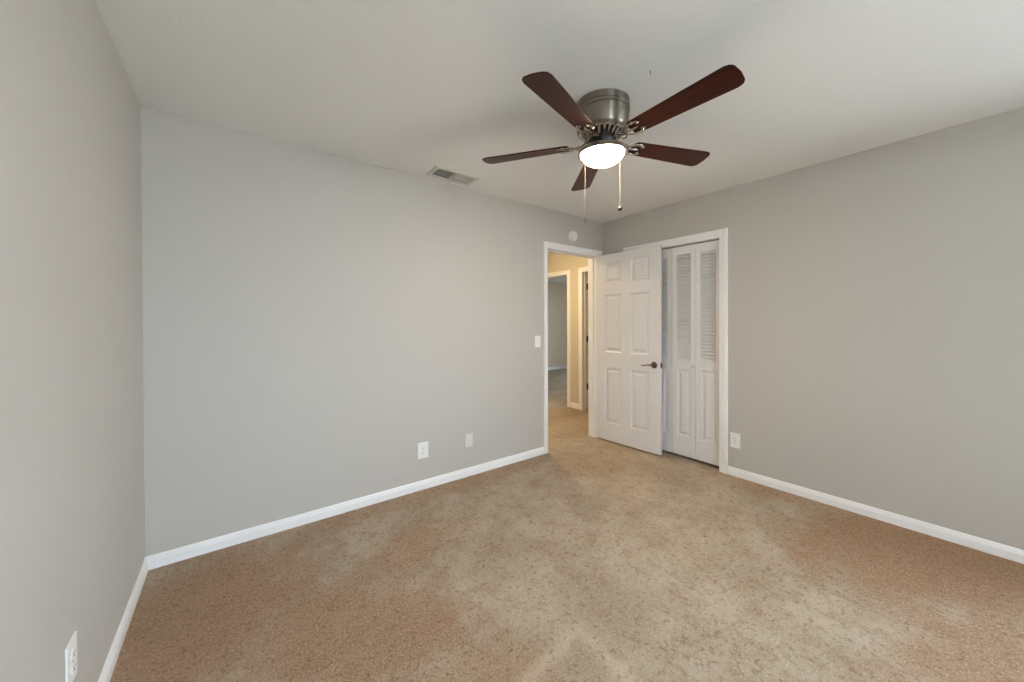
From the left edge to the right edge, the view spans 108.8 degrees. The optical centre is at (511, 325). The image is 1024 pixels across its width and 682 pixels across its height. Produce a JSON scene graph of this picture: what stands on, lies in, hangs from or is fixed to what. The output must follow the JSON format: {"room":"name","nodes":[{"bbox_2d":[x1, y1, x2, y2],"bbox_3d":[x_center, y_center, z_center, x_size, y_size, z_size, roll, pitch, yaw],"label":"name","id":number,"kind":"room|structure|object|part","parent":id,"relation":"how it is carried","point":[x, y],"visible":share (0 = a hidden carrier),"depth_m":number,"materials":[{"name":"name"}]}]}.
{"room":"empty bedroom","nodes":[
{"label":"empty bedroom","id":0,"kind":"room"},
{"bbox_2d":[0,0,144,681],"bbox_3d":[-0.359,0.079,-0.260,0.120,2.440,5.640,-1,0,-37],"label":"wall","id":1,"kind":"structure","parent":0,"point":[72,484],"depth_m":1.05,"materials":[{"name":"paint"}]},
{"bbox_2d":[65,631,76,681],"bbox_3d":[-1.265,0.964,1.055,0.010,0.124,0.078,-1,0,-37],"label":"electrical outlet","id":2,"kind":"object","parent":1,"relation":"attached to","point":[71,648],"visible":1,"depth_m":1.04,"materials":[{"name":"plastic"}]},
{"bbox_2d":[71,646,75,660],"bbox_3d":[-1.263,0.943,1.056,0.003,0.027,0.034,-1,0,-37],"label":"socket","id":3,"kind":"object","parent":2,"relation":"attached to","point":[73,648],"depth_m":1.05,"materials":[{"name":"plastic"}]},
{"bbox_2d":[71,660,76,674],"bbox_3d":[-1.263,0.984,1.056,0.003,0.027,0.034,-1,0,-37],"label":"socket","id":4,"kind":"object","parent":2,"relation":"attached to","point":[74,662],"depth_m":1.05,"materials":[{"name":"plastic"}]},
{"bbox_2d":[98,557,147,681],"bbox_3d":[-0.301,1.264,-0.211,0.013,0.070,5.400,-1,0,-37],"label":"baseboard","id":5,"kind":"structure","parent":1,"relation":"attached to","point":[106,673],"depth_m":1.51,"materials":[{"name":"paint"}]},
{"bbox_2d":[140,106,602,556],"bbox_3d":[-0.484,0.057,3.108,3.747,2.440,0.120,-1,0,-37],"label":"wall","id":6,"kind":"structure","parent":0,"point":[312,319],"depth_m":2.42,"materials":[{"name":"paint"}]},
{"bbox_2d":[146,447,544,569],"bbox_3d":[-0.806,1.245,2.785,2.828,0.070,0.013,-1,0,-37],"label":"baseboard","id":7,"kind":"structure","parent":6,"relation":"attached to","point":[161,559],"depth_m":2.41,"materials":[{"name":"paint"}]},
{"bbox_2d":[418,441,427,458],"bbox_3d":[-0.696,0.974,2.870,0.088,0.124,0.010,-1,0,-37],"label":"electrical outlet","id":8,"kind":"object","parent":6,"relation":"attached to","point":[422,447],"visible":1,"depth_m":2.87,"materials":[{"name":"plastic"}]},
{"bbox_2d":[465,433,472,447],"bbox_3d":[-0.368,0.974,3.120,0.074,0.112,0.007,-1,0,-37],"label":"wall plate","id":9,"kind":"object","parent":6,"relation":"attached to","point":[468,437],"visible":1,"depth_m":3.12,"materials":[{"name":"white plastic"}]},
{"bbox_2d":[535,336,540,346],"bbox_3d":[0.254,0.153,3.584,0.070,0.112,0.014,-1,0,-37],"label":"light switch","id":10,"kind":"object","parent":6,"relation":"attached to","point":[537,338],"visible":1,"depth_m":3.58,"materials":[{"name":"plastic"}]},
{"bbox_2d":[543,241,601,453],"bbox_3d":[0.622,0.211,3.947,0.914,2.112,0.156,-1,0,-37],"label":"door frame","id":11,"kind":"structure","parent":6,"relation":"attached to","point":[591,254],"depth_m":4.13,"materials":[{"name":"paint"}]},
{"bbox_2d":[596,245,661,454],"bbox_3d":[1.202,0.237,3.835,0.156,2.028,0.773,-1,1,-40],"label":"door","id":12,"kind":"structure","parent":11,"relation":"attached to","point":[628,283],"depth_m":3.79,"materials":[{"name":"paint"}]},
{"bbox_3d":[1.368,0.384,3.566,0.058,0.066,0.066,-1,1,-40],"label":"handle","id":13,"kind":"part","parent":12,"relation":"part of","materials":[{"name":"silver metal"}]},
{"bbox_2d":[569,231,577,241],"bbox_3d":[0.650,-0.946,3.866,0.114,0.114,0.036,-1,0,-37],"label":"smoke detector","id":14,"kind":"object","parent":6,"relation":"attached to","point":[573,236],"visible":1,"depth_m":3.85,"materials":[{"name":"plastic"}]},
{"bbox_2d":[548,282,566,366],"bbox_3d":[0.490,0.008,9.756,4.070,2.440,0.100,-1,0,-37],"label":"wall","id":15,"kind":"structure","parent":0,"point":[557,292],"depth_m":10.29,"materials":[{"name":"paint"}]},
{"bbox_2d":[548,366,566,369],"bbox_3d":[0.489,1.188,9.688,3.970,0.080,0.013,-1,0,-37],"label":"baseboard","id":16,"kind":"structure","parent":15,"relation":"attached to","point":[557,367],"depth_m":10.28,"materials":[{"name":"paint"}]},
{"bbox_2d":[95,0,1023,282],"bbox_3d":[1.328,-1.241,4.702,8.820,0.120,11.520,-1,0,-37],"label":"ceiling","id":17,"kind":"structure","parent":0,"point":[413,87],"depth_m":1.68,"materials":[{"name":"paint"}]},
{"bbox_2d":[425,165,480,185],"bbox_3d":[-0.453,-1.209,2.838,0.380,0.126,0.204,-1,0,-37],"label":"ceiling vent","id":18,"kind":"object","parent":17,"relation":"in","point":[440,172],"visible":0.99,"depth_m":2.84,"materials":[{"name":"metal"}]},
{"bbox_2d":[482,64,744,221],"bbox_3d":[0.499,-0.867,1.880,1.287,0.583,1.240,-1,0,-37],"label":"ceiling fan","id":19,"kind":"object","parent":17,"relation":"hanging from","point":[600,118],"visible":1,"depth_m":1.79,"materials":[{"name":"brown wood"}]},
{"bbox_3d":[0.073,-0.955,2.054,0.494,0.006,0.134,0,11,18],"label":"blade","id":20,"kind":"part","parent":19,"relation":"part of","materials":[{"name":"brown wood"}]},
{"bbox_3d":[0.223,-0.953,1.581,0.134,0.006,0.494,13,8,36],"label":"blade","id":21,"kind":"part","parent":19,"relation":"part of","materials":[{"name":"brown wood"}]},
{"bbox_3d":[0.477,-0.959,2.342,0.134,0.006,0.494,-11,0,1],"label":"blade","id":22,"kind":"part","parent":19,"relation":"part of","materials":[{"name":"brown wood"}]},
{"bbox_3d":[0.473,-0.980,1.920,0.200,0.058,0.200,-1,0,-37],"label":"motor","id":23,"kind":"part","parent":19,"relation":"part of","materials":[{"name":"silver metal"}]},
{"bbox_3d":[0.474,-0.870,1.921,0.210,0.058,0.210,-1,0,-37],"label":"lamp shade","id":24,"kind":"part","parent":19,"relation":"part of","materials":[{"name":"white glass"}]},
{"bbox_3d":[0.876,-0.959,2.047,0.494,0.006,0.134,0,-10,-18],"label":"blade","id":25,"kind":"part","parent":19,"relation":"part of","materials":[{"name":"brown wood"}]},
{"bbox_3d":[0.719,-0.955,1.577,0.134,0.006,0.494,12,-7,-35],"label":"blade","id":26,"kind":"part","parent":19,"relation":"part of","materials":[{"name":"brown wood"}]},
{"bbox_2d":[110,368,1023,681],"bbox_3d":[1.338,1.319,4.720,8.820,0.120,11.520,-1,0,-37],"label":"floor","id":27,"kind":"structure","parent":0,"point":[588,558],"depth_m":1.77,"materials":[{"name":"carpet"}]},
{"bbox_2d":[548,253,587,403],"bbox_3d":[-0.111,0.028,7.080,0.120,2.440,6.000,-1,0,-37],"label":"wall","id":28,"kind":"structure","parent":0,"point":[557,262],"depth_m":5.60,"materials":[{"name":"paint"}]},
{"bbox_2d":[548,270,570,406],"bbox_3d":[0.674,0.195,6.031,0.138,2.115,0.880,-1,0,-37],"label":"door frame","id":29,"kind":"structure","parent":28,"relation":"attached to","point":[567,272],"depth_m":5.67,"materials":[{"name":"paint"}]},
{"bbox_2d":[570,402,578,408],"bbox_3d":[0.953,1.214,5.579,0.013,0.080,0.163,-1,0,-37],"label":"baseboard","id":30,"kind":"structure","parent":28,"relation":"attached to","point":[572,405],"depth_m":5.57,"materials":[{"name":"paint"}]},
{"bbox_2d":[578,267,587,409],"bbox_3d":[1.318,0.195,5.180,0.138,2.121,0.897,-1,0,-37],"label":"door frame","id":31,"kind":"structure","parent":28,"relation":"attached to","point":[582,272],"depth_m":5.47,"materials":[{"name":"paint"}]},
{"bbox_2d":[603,107,1023,549],"bbox_3d":[2.723,0.051,2.076,0.120,2.440,5.640,-1,0,-37],"label":"wall","id":32,"kind":"structure","parent":0,"point":[876,295],"depth_m":2.37,"materials":[{"name":"paint"}]},
{"bbox_2d":[662,248,671,451],"bbox_3d":[1.502,0.240,3.676,0.028,1.995,0.224,-1,0,-37],"label":"door","id":33,"kind":"structure","parent":32,"relation":"in","point":[666,253],"depth_m":3.62,"materials":[{"name":"paint"}]},
{"bbox_3d":[1.504,0.730,3.679,0.024,0.642,0.136,-1,0,-37],"label":"raised panel","id":34,"kind":"part","parent":33,"relation":"part of","materials":[{"name":"paint"}]},
{"bbox_2d":[623,228,727,473],"bbox_3d":[1.571,0.214,3.583,0.138,2.102,1.049,-1,0,-37],"label":"door frame","id":35,"kind":"structure","parent":32,"relation":"attached to","point":[721,235],"depth_m":3.16,"materials":[{"name":"paint"}]},
{"bbox_2d":[672,244,695,458],"bbox_3d":[1.630,0.240,3.481,0.061,1.995,0.229,-1,0,-37],"label":"door","id":36,"kind":"structure","parent":32,"relation":"in","point":[683,290],"depth_m":3.49,"materials":[{"name":"paint"}]},
{"bbox_3d":[1.644,0.731,3.496,0.024,0.642,0.136,-1,0,-37],"label":"raised panel","id":37,"kind":"part","parent":36,"relation":"part of","materials":[{"name":"paint"}]},
{"bbox_2d":[696,240,718,465],"bbox_3d":[1.778,0.241,3.312,0.028,1.995,0.224,-1,0,-37],"label":"door","id":38,"kind":"structure","parent":32,"relation":"in","point":[707,286],"depth_m":3.31,"materials":[{"name":"paint"}]},
{"bbox_3d":[1.780,0.731,3.315,0.024,0.642,0.136,-1,0,-37],"label":"raised panel","id":39,"kind":"part","parent":38,"relation":"part of","materials":[{"name":"paint"}]},
{"bbox_2d":[730,432,739,448],"bbox_3d":[1.881,0.967,3.091,0.010,0.124,0.076,-1,0,-37],"label":"electrical outlet","id":40,"kind":"object","parent":32,"relation":"attached to","point":[734,437],"visible":1,"depth_m":3.09,"materials":[{"name":"plastic"}]},
{"bbox_2d":[728,466,1023,563],"bbox_3d":[3.077,1.239,1.514,0.013,0.070,4.070,-1,0,-37],"label":"baseboard","id":41,"kind":"structure","parent":32,"relation":"attached to","point":[984,545],"depth_m":2.35,"materials":[{"name":"paint"}]}
]}

